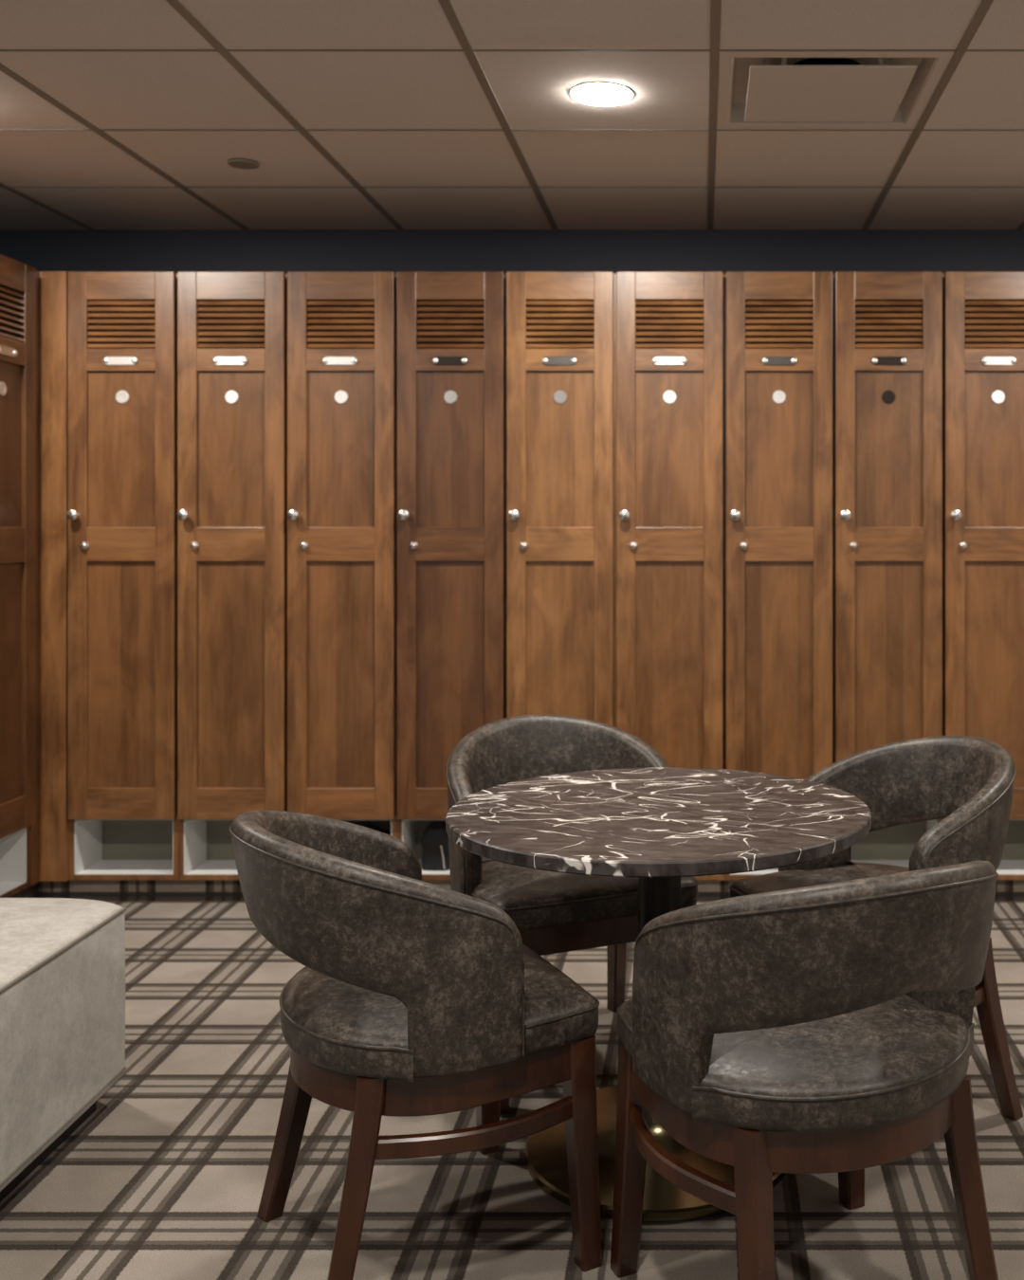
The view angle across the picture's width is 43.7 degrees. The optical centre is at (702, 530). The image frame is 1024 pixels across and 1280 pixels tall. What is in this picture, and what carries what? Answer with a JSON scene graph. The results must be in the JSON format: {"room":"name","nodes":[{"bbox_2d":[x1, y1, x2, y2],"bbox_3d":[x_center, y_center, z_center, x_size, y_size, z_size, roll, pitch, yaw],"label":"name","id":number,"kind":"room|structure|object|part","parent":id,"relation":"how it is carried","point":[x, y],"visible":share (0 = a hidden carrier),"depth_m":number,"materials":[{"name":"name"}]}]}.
{"room":"changing room","nodes":[
{"label":"changing room","id":0,"kind":"room"},
{"bbox_2d":[0,0,1023,229],"bbox_3d":[-0.140,-1.202,1.530,5.518,0.018,6.858,0,0,0],"label":"ceiling","id":1,"kind":"structure","parent":0,"point":[110,90],"depth_m":3.65,"materials":[{"name":"tile"}]},
{"bbox_2d":[227,159,259,169],"bbox_3d":[-1.485,-1.188,4.050,0.097,0.010,0.097,0,0,0],"label":"sprinkler","id":2,"kind":"object","parent":1,"relation":"attached to","point":[245,164],"visible":1,"depth_m":4.04,"materials":[{"name":"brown metal"}]},
{"bbox_2d":[0,0,1023,231],"bbox_3d":[-0.140,-1.191,1.530,5.496,0.004,6.860,0,0,0],"label":"ceiling grid","id":3,"kind":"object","parent":1,"relation":"attached to","point":[715,5],"depth_m":3.40,"materials":[{"name":"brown metal"}]},
{"bbox_2d":[568,81,634,105],"bbox_3d":[-0.275,-1.189,3.413,0.180,0.008,0.180,0,0,0],"label":"recessed light","id":4,"kind":"object","parent":1,"relation":"in","point":[596,93],"visible":1,"depth_m":3.39,"materials":[{"name":"white"}]},
{"bbox_2d":[716,51,955,129],"bbox_3d":[0.335,-1.310,3.413,0.606,0.247,0.606,0,0,0],"label":"ceiling vent","id":5,"kind":"object","parent":1,"relation":"in","point":[758,90],"visible":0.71,"depth_m":3.38,"materials":[{"name":"beige metal"}]},
{"bbox_3d":[0.335,-1.256,3.413,0.344,0.001,0.344,0,0,0],"label":"collar plate","id":6,"kind":"part","parent":5,"relation":"part of","materials":[{"name":"metal"}]},
{"bbox_3d":[0.335,-1.189,3.413,0.428,0.006,0.428,0,0,0],"label":"plate","id":7,"kind":"part","parent":5,"relation":"part of","materials":[{"name":"beige paint"}]},
{"bbox_2d":[0,899,1023,1279],"bbox_3d":[-0.140,1.340,1.530,5.720,0.080,7.060,0,0,0],"label":"floor","id":8,"kind":"structure","parent":0,"point":[165,1179],"depth_m":2.48,"materials":[{"name":"carpet"}]},
{"bbox_2d":[8,883,36,897],"bbox_3d":[-2.595,1.260,3.777,0.500,0.080,1.257,0,0,0],"label":"baseboard","id":9,"kind":"structure","parent":8,"relation":"on","point":[28,892],"depth_m":4.35,"materials":[{"name":"carpet"}]},
{"bbox_2d":[0,254,36,897],"bbox_3d":[-2.550,0.158,4.101,0.610,2.122,0.380,0,0,0],"label":"locker","id":10,"kind":"object","parent":9,"relation":"on","point":[17,279],"visible":1,"depth_m":4.20,"materials":[{"name":"brown wood"}]},
{"bbox_3d":[-2.281,-0.590,4.101,0.004,0.029,0.118,-1,0,0],"label":"name plate","id":11,"kind":"part","parent":10,"relation":"part of","materials":[{"name":"metal"}]},
{"bbox_3d":[-2.299,0.499,4.101,0.005,0.799,0.249,0,0,0],"label":"panel","id":12,"kind":"part","parent":10,"relation":"part of","materials":[{"name":"brown wood"}]},
{"bbox_3d":[-2.299,-0.284,4.101,0.005,0.554,0.249,0,0,0],"label":"panel","id":13,"kind":"part","parent":10,"relation":"part of","materials":[{"name":"brown wood"}]},
{"bbox_2d":[30,270,39,886],"bbox_3d":[-2.315,0.158,4.340,0.020,2.122,0.093,0,0,0],"label":"trim","id":14,"kind":"structure","parent":10,"relation":"attached to","point":[35,828],"depth_m":4.34,"materials":[{"name":"brown wood"}]},
{"bbox_2d":[0,897,126,1202],"bbox_3d":[-1.667,1.067,2.178,0.719,0.466,1.463,0,0,0],"label":"bench","id":15,"kind":"object","parent":8,"relation":"on","point":[63,960],"visible":1,"depth_m":2.58,"materials":[{"name":"leather"}]},
{"bbox_2d":[228,810,602,1279],"bbox_3d":[-0.552,0.899,2.291,0.591,0.801,0.584,0,0,-31],"label":"armchair","id":16,"kind":"object","parent":8,"relation":"on","point":[411,996],"visible":1,"depth_m":2.07,"materials":[{"name":"leather"}]},
{"bbox_3d":[-0.779,1.099,2.386,0.134,0.402,0.059,0,0,-18],"label":"leg","id":17,"kind":"part","parent":16,"relation":"part of","materials":[{"name":"brown wood"}]},
{"bbox_3d":[-0.574,1.099,2.046,0.134,0.402,0.059,0,0,-44],"label":"leg","id":18,"kind":"part","parent":16,"relation":"part of","materials":[{"name":"brown wood"}]},
{"bbox_3d":[-0.624,0.696,2.248,0.418,0.395,0.584,0,0,-31],"label":"backrest","id":19,"kind":"part","parent":16,"relation":"part of","materials":[{"name":"leather"}]},
{"bbox_3d":[-0.518,0.931,2.311,0.460,0.068,0.516,0,0,-31],"label":"seat rail","id":20,"kind":"part","parent":16,"relation":"part of","materials":[{"name":"brown wood"}]},
{"bbox_3d":[-0.515,0.853,2.313,0.500,0.090,0.540,0,0,-31],"label":"seat","id":21,"kind":"part","parent":16,"relation":"part of","materials":[{"name":"leather"}]},
{"bbox_3d":[-0.451,1.099,2.618,0.056,0.402,0.062,0,0,-31],"label":"leg","id":22,"kind":"part","parent":16,"relation":"part of","materials":[{"name":"brown wood"}]},
{"bbox_3d":[-0.216,1.099,2.226,0.056,0.402,0.062,0,0,-31],"label":"leg","id":23,"kind":"part","parent":16,"relation":"part of","materials":[{"name":"brown wood"}]},
{"bbox_2d":[446,714,698,1115],"bbox_3d":[-0.351,0.899,3.144,0.584,0.801,0.591,0,0,-25],"label":"armchair","id":24,"kind":"object","parent":8,"relation":"on","point":[553,912],"visible":0.44,"depth_m":3.00,"materials":[{"name":"leather"}]},
{"bbox_3d":[-0.450,1.099,2.817,0.062,0.402,0.056,0,0,-25],"label":"leg","id":25,"kind":"part","parent":24,"relation":"part of","materials":[{"name":"brown wood"}]},
{"bbox_3d":[-0.386,0.696,3.220,0.584,0.395,0.418,0,0,-25],"label":"backrest","id":26,"kind":"part","parent":24,"relation":"part of","materials":[{"name":"leather"}]},
{"bbox_3d":[-0.333,0.853,3.105,0.540,0.090,0.500,0,0,-25],"label":"seat","id":27,"kind":"part","parent":24,"relation":"part of","materials":[{"name":"leather"}]},
{"bbox_3d":[-0.334,0.931,3.108,0.516,0.068,0.460,0,0,-25],"label":"seat rail","id":28,"kind":"part","parent":24,"relation":"part of","materials":[{"name":"brown wood"}]},
{"bbox_3d":[-0.233,1.099,3.359,0.059,0.402,0.134,0,0,-12],"label":"leg","id":29,"kind":"part","parent":24,"relation":"part of","materials":[{"name":"brown wood"}]},
{"bbox_2d":[445,768,871,1222],"bbox_3d":[-0.090,0.940,2.630,0.880,0.720,0.880,0,0,0],"label":"round table","id":30,"kind":"object","parent":8,"relation":"on","point":[659,827],"visible":0.56,"depth_m":2.50,"materials":[{"name":"stone"}]},
{"bbox_2d":[610,859,998,1279],"bbox_3d":[0.195,0.899,2.077,0.584,0.801,0.591,0,0,-27],"label":"armchair","id":31,"kind":"object","parent":8,"relation":"on","point":[826,1028],"visible":1,"depth_m":1.89,"materials":[{"name":"leather"}]},
{"bbox_3d":[-0.124,1.099,2.200,0.062,0.402,0.056,0,0,-27],"label":"leg","id":32,"kind":"part","parent":31,"relation":"part of","materials":[{"name":"brown wood"}]},
{"bbox_3d":[0.084,1.099,1.857,0.059,0.402,0.134,0,0,-14],"label":"leg","id":33,"kind":"part","parent":31,"relation":"part of","materials":[{"name":"brown wood"}]},
{"bbox_3d":[0.177,0.931,2.112,0.516,0.068,0.460,0,0,-27],"label":"seat rail","id":34,"kind":"part","parent":31,"relation":"part of","materials":[{"name":"brown wood"}]},
{"bbox_3d":[0.175,0.853,2.115,0.540,0.090,0.500,0,0,-27],"label":"seat","id":35,"kind":"part","parent":31,"relation":"part of","materials":[{"name":"leather"}]},
{"bbox_3d":[0.233,0.696,2.002,0.584,0.395,0.418,0,0,-27],"label":"backrest","id":36,"kind":"part","parent":31,"relation":"part of","materials":[{"name":"leather"}]},
{"bbox_3d":[0.283,1.099,2.407,0.062,0.402,0.056,0,0,-27],"label":"leg","id":37,"kind":"part","parent":31,"relation":"part of","materials":[{"name":"brown wood"}]},
{"bbox_3d":[0.438,1.099,2.037,0.059,0.402,0.134,0,0,-40],"label":"leg","id":38,"kind":"part","parent":31,"relation":"part of","materials":[{"name":"brown wood"}]},
{"bbox_2d":[729,735,1023,1120],"bbox_3d":[0.425,0.899,2.887,0.591,0.801,0.584,0,0,-27],"label":"armchair","id":39,"kind":"object","parent":8,"relation":"on","point":[966,781],"visible":0.5,"depth_m":2.96,"materials":[{"name":"leather"}]},
{"bbox_3d":[0.387,0.853,2.867,0.500,0.090,0.540,0,0,-27],"label":"seat","id":40,"kind":"part","parent":39,"relation":"part of","materials":[{"name":"leather"}]},
{"bbox_3d":[0.500,0.696,2.925,0.418,0.395,0.584,0,0,-27],"label":"backrest","id":41,"kind":"part","parent":39,"relation":"part of","materials":[{"name":"leather"}]},
{"bbox_3d":[0.645,1.099,2.776,0.134,0.402,0.059,0,0,-14],"label":"leg","id":42,"kind":"part","parent":39,"relation":"part of","materials":[{"name":"brown wood"}]},
{"bbox_2d":[0,229,1023,274],"bbox_3d":[-0.140,-0.121,5.010,5.720,2.843,0.100,0,0,0],"label":"wall","id":43,"kind":"structure","parent":0,"point":[175,250],"depth_m":4.96,"materials":[{"name":"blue paint"}]},
{"bbox_2d":[39,271,69,881],"bbox_3d":[-2.258,0.158,4.368,0.093,2.122,0.036,0,0,0],"label":"trim","id":44,"kind":"structure","parent":43,"relation":"attached to","point":[54,821],"depth_m":4.35,"materials":[{"name":"brown wood"}]},
{"bbox_2d":[36,879,1023,899],"bbox_3d":[-0.437,1.260,4.656,4.836,0.080,0.500,0,0,0],"label":"baseboard","id":45,"kind":"structure","parent":43,"relation":"attached to","point":[88,889],"depth_m":4.41,"materials":[{"name":"carpet"}]},
{"bbox_2d":[66,271,178,879],"bbox_3d":[-2.020,0.158,4.611,0.380,2.122,0.610,0,0,0],"label":"locker","id":46,"kind":"object","parent":45,"relation":"on","point":[121,515],"visible":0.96,"depth_m":4.36,"materials":[{"name":"brown wood"}]},
{"bbox_3d":[-2.174,-0.055,4.325,0.039,0.039,0.038,-42,0,0],"label":"knob","id":47,"kind":"part","parent":46,"relation":"part of","materials":[{"name":"silver metal"}]},
{"bbox_3d":[-2.020,-0.590,4.342,0.118,0.029,0.004,0,1,-1],"label":"name plate","id":48,"kind":"part","parent":46,"relation":"part of","materials":[{"name":"silver metal"}]},
{"bbox_3d":[-2.020,0.499,4.360,0.249,0.799,0.005,0,0,0],"label":"panel","id":49,"kind":"part","parent":46,"relation":"part of","materials":[{"name":"brown wood"}]},
{"bbox_3d":[-2.020,-0.284,4.360,0.249,0.554,0.005,0,0,0],"label":"panel","id":50,"kind":"part","parent":46,"relation":"part of","materials":[{"name":"brown wood"}]},
{"bbox_3d":[-2.020,1.105,4.564,0.339,0.188,0.004,0,0,0],"label":"panel","id":51,"kind":"part","parent":46,"relation":"part of","materials":[{"name":"grey"}]},
{"bbox_2d":[177,271,287,879],"bbox_3d":[-1.639,0.158,4.611,0.380,2.122,0.610,0,0,0],"label":"locker","id":52,"kind":"object","parent":45,"relation":"on","point":[232,325],"visible":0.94,"depth_m":4.35,"materials":[{"name":"brown wood"}]},
{"bbox_3d":[-1.793,-0.055,4.325,0.039,0.039,0.038,-30,0,0],"label":"knob","id":53,"kind":"part","parent":52,"relation":"part of","materials":[{"name":"silver metal"}]},
{"bbox_3d":[-1.639,1.105,4.564,0.339,0.188,0.004,0,0,0],"label":"panel","id":54,"kind":"part","parent":52,"relation":"part of","materials":[{"name":"grey"}]},
{"bbox_3d":[-1.639,-0.591,4.342,0.118,0.029,0.004,0,-1,0],"label":"name plate","id":55,"kind":"part","parent":52,"relation":"part of","materials":[{"name":"silver metal"}]},
{"bbox_3d":[-1.639,0.499,4.360,0.249,0.799,0.005,0,0,0],"label":"panel","id":56,"kind":"part","parent":52,"relation":"part of","materials":[{"name":"brown wood"}]},
{"bbox_3d":[-1.639,-0.284,4.360,0.249,0.554,0.005,0,0,0],"label":"panel","id":57,"kind":"part","parent":52,"relation":"part of","materials":[{"name":"brown wood"}]},
{"bbox_2d":[287,271,397,838],"bbox_3d":[-1.258,0.158,4.611,0.380,2.122,0.610,0,0,0],"label":"locker","id":58,"kind":"object","parent":45,"relation":"on","point":[342,325],"visible":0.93,"depth_m":4.35,"materials":[{"name":"brown wood"}]},
{"bbox_3d":[-1.412,-0.055,4.325,0.039,0.039,0.038,-20,0,0],"label":"knob","id":59,"kind":"part","parent":58,"relation":"part of","materials":[{"name":"silver metal"}]},
{"bbox_3d":[-1.258,0.499,4.360,0.249,0.799,0.005,0,0,0],"label":"panel","id":60,"kind":"part","parent":58,"relation":"part of","materials":[{"name":"brown wood"}]},
{"bbox_3d":[-1.258,-0.284,4.360,0.249,0.554,0.005,0,0,0],"label":"panel","id":61,"kind":"part","parent":58,"relation":"part of","materials":[{"name":"brown wood"}]},
{"bbox_3d":[-1.258,-0.590,4.342,0.118,0.029,0.004,0,-1,-1],"label":"name plate","id":62,"kind":"part","parent":58,"relation":"part of","materials":[{"name":"metal"}]},
{"bbox_2d":[341,820,390,835],"bbox_3d":[-1.258,1.107,4.469,0.319,0.184,0.169,0,0,0],"label":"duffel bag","id":63,"kind":"object","parent":58,"relation":"in","point":[360,823],"visible":0.09,"depth_m":4.41,"materials":[{"name":"black fabric"}]},
{"bbox_3d":[-1.258,1.040,4.414,0.188,0.050,0.022,0,0,0],"label":"handle","id":64,"kind":"part","parent":63,"relation":"part of","materials":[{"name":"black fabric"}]},
{"bbox_3d":[-1.258,1.105,4.564,0.339,0.188,0.004,0,0,0],"label":"panel","id":65,"kind":"part","parent":58,"relation":"part of","materials":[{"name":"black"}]},
{"bbox_2d":[397,271,506,879],"bbox_3d":[-0.876,0.158,4.611,0.380,2.122,0.610,0,0,0],"label":"locker","id":66,"kind":"object","parent":45,"relation":"on","point":[451,325],"visible":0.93,"depth_m":4.36,"materials":[{"name":"brown wood"}]},
{"bbox_3d":[-1.031,-0.055,4.325,0.039,0.039,0.038,8,0,0],"label":"knob","id":67,"kind":"part","parent":66,"relation":"part of","materials":[{"name":"silver metal"}]},
{"bbox_3d":[-0.876,1.105,4.564,0.339,0.188,0.004,0,0,0],"label":"panel","id":68,"kind":"part","parent":66,"relation":"part of","materials":[{"name":"grey"}]},
{"bbox_2d":[420,820,449,870],"bbox_3d":[-0.942,1.113,4.476,0.118,0.172,0.159,0,0,0],"label":"bag","id":69,"kind":"object","parent":66,"relation":"in","point":[434,839],"visible":0.63,"depth_m":4.41,"materials":[{"name":"black fabric"}]},
{"bbox_3d":[-0.876,-0.590,4.342,0.118,0.029,0.004,0,0,0],"label":"name plate","id":70,"kind":"part","parent":66,"relation":"part of","materials":[{"name":"brown metal"}]},
{"bbox_3d":[-0.876,0.499,4.360,0.249,0.799,0.005,0,0,0],"label":"panel","id":71,"kind":"part","parent":66,"relation":"part of","materials":[{"name":"brown wood"}]},
{"bbox_3d":[-0.876,-0.284,4.360,0.249,0.554,0.005,0,0,0],"label":"panel","id":72,"kind":"part","parent":66,"relation":"part of","materials":[{"name":"brown wood"}]},
{"bbox_2d":[506,271,616,727],"bbox_3d":[-0.495,0.158,4.611,0.380,2.122,0.610,0,0,0],"label":"locker","id":73,"kind":"object","parent":45,"relation":"on","point":[561,325],"visible":0.82,"depth_m":4.35,"materials":[{"name":"brown wood"}]},
{"bbox_3d":[-0.650,-0.055,4.325,0.039,0.039,0.038,-28,0,0],"label":"knob","id":74,"kind":"part","parent":73,"relation":"part of","materials":[{"name":"silver metal"}]},
{"bbox_3d":[-0.495,-0.590,4.342,0.118,0.029,0.004,0,1,-1],"label":"name plate","id":75,"kind":"part","parent":73,"relation":"part of","materials":[{"name":"grey metal"}]},
{"bbox_3d":[-0.495,0.499,4.360,0.249,0.799,0.005,0,0,0],"label":"panel","id":76,"kind":"part","parent":73,"relation":"part of","materials":[{"name":"brown wood"}]},
{"bbox_3d":[-0.495,-0.284,4.360,0.249,0.554,0.005,0,0,0],"label":"panel","id":77,"kind":"part","parent":73,"relation":"part of","materials":[{"name":"brown wood"}]},
{"bbox_2d":[616,271,724,879],"bbox_3d":[-0.114,0.158,4.611,0.380,2.122,0.610,0,0,0],"label":"locker","id":78,"kind":"object","parent":45,"relation":"on","point":[670,324],"visible":0.85,"depth_m":4.36,"materials":[{"name":"brown wood"}]},
{"bbox_3d":[-0.269,-0.055,4.325,0.039,0.039,0.038,-16,0,0],"label":"knob","id":79,"kind":"part","parent":78,"relation":"part of","materials":[{"name":"silver metal"}]},
{"bbox_3d":[-0.114,0.499,4.360,0.249,0.799,0.005,0,0,0],"label":"panel","id":80,"kind":"part","parent":78,"relation":"part of","materials":[{"name":"brown wood"}]},
{"bbox_3d":[-0.114,-0.284,4.360,0.249,0.554,0.005,0,0,0],"label":"panel","id":81,"kind":"part","parent":78,"relation":"part of","materials":[{"name":"brown wood"}]},
{"bbox_3d":[-0.114,-0.590,4.342,0.118,0.029,0.004,0,0,0],"label":"name plate","id":82,"kind":"part","parent":78,"relation":"part of","materials":[{"name":"silver metal"}]},
{"bbox_2d":[724,271,832,879],"bbox_3d":[0.267,0.158,4.611,0.380,2.122,0.610,0,0,0],"label":"locker","id":83,"kind":"object","parent":45,"relation":"on","point":[778,324],"visible":0.9,"depth_m":4.36,"materials":[{"name":"brown wood"}]},
{"bbox_3d":[0.112,-0.055,4.325,0.039,0.039,0.038,20,0,0],"label":"knob","id":84,"kind":"part","parent":83,"relation":"part of","materials":[{"name":"silver metal"}]},
{"bbox_3d":[0.267,0.499,4.360,0.249,0.799,0.005,0,0,0],"label":"panel","id":85,"kind":"part","parent":83,"relation":"part of","materials":[{"name":"brown wood"}]},
{"bbox_3d":[0.267,-0.284,4.360,0.249,0.554,0.005,0,0,0],"label":"panel","id":86,"kind":"part","parent":83,"relation":"part of","materials":[{"name":"brown wood"}]},
{"bbox_3d":[0.267,-0.590,4.342,0.118,0.029,0.004,0,1,0],"label":"name plate","id":87,"kind":"part","parent":83,"relation":"part of","materials":[{"name":"silver metal"}]},
{"bbox_2d":[832,271,942,867],"bbox_3d":[0.648,0.158,4.611,0.380,2.122,0.610,0,0,0],"label":"locker","id":88,"kind":"object","parent":45,"relation":"on","point":[887,325],"visible":0.87,"depth_m":4.36,"materials":[{"name":"brown wood"}]},
{"bbox_3d":[0.493,-0.055,4.325,0.039,0.039,0.038,-37,0,0],"label":"knob","id":89,"kind":"part","parent":88,"relation":"part of","materials":[{"name":"silver metal"}]},
{"bbox_3d":[0.648,1.105,4.564,0.339,0.188,0.004,0,0,0],"label":"panel","id":90,"kind":"part","parent":88,"relation":"part of","materials":[{"name":"grey"}]},
{"bbox_3d":[0.648,0.499,4.360,0.249,0.799,0.005,0,0,0],"label":"panel","id":91,"kind":"part","parent":88,"relation":"part of","materials":[{"name":"brown wood"}]},
{"bbox_3d":[0.648,-0.284,4.360,0.249,0.554,0.005,0,0,0],"label":"panel","id":92,"kind":"part","parent":88,"relation":"part of","materials":[{"name":"brown wood"}]},
{"bbox_3d":[0.648,-0.590,4.342,0.118,0.029,0.004,0,-1,2],"label":"name plate","id":93,"kind":"part","parent":88,"relation":"part of","materials":[{"name":"brown metal"}]},
{"bbox_2d":[942,271,1023,879],"bbox_3d":[1.029,0.158,4.611,0.380,2.122,0.610,0,0,0],"label":"locker","id":94,"kind":"object","parent":45,"relation":"on","point":[983,311],"visible":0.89,"depth_m":4.36,"materials":[{"name":"brown wood"}]},
{"bbox_3d":[0.874,-0.055,4.325,0.039,0.039,0.038,-14,0,0],"label":"knob","id":95,"kind":"part","parent":94,"relation":"part of","materials":[{"name":"silver metal"}]},
{"bbox_3d":[1.029,0.499,4.360,0.249,0.799,0.005,0,0,0],"label":"panel","id":96,"kind":"part","parent":94,"relation":"part of","materials":[{"name":"brown wood"}]},
{"bbox_3d":[1.029,-0.284,4.360,0.249,0.554,0.005,0,0,0],"label":"panel","id":97,"kind":"part","parent":94,"relation":"part of","materials":[{"name":"brown wood"}]},
{"bbox_3d":[1.029,-0.590,4.342,0.118,0.029,0.004,0,1,-1],"label":"name plate","id":98,"kind":"part","parent":94,"relation":"part of","materials":[{"name":"silver metal"}]},
{"bbox_3d":[1.029,1.105,4.564,0.339,0.188,0.004,0,0,0],"label":"panel","id":99,"kind":"part","parent":94,"relation":"part of","materials":[{"name":"grey"}]}
]}

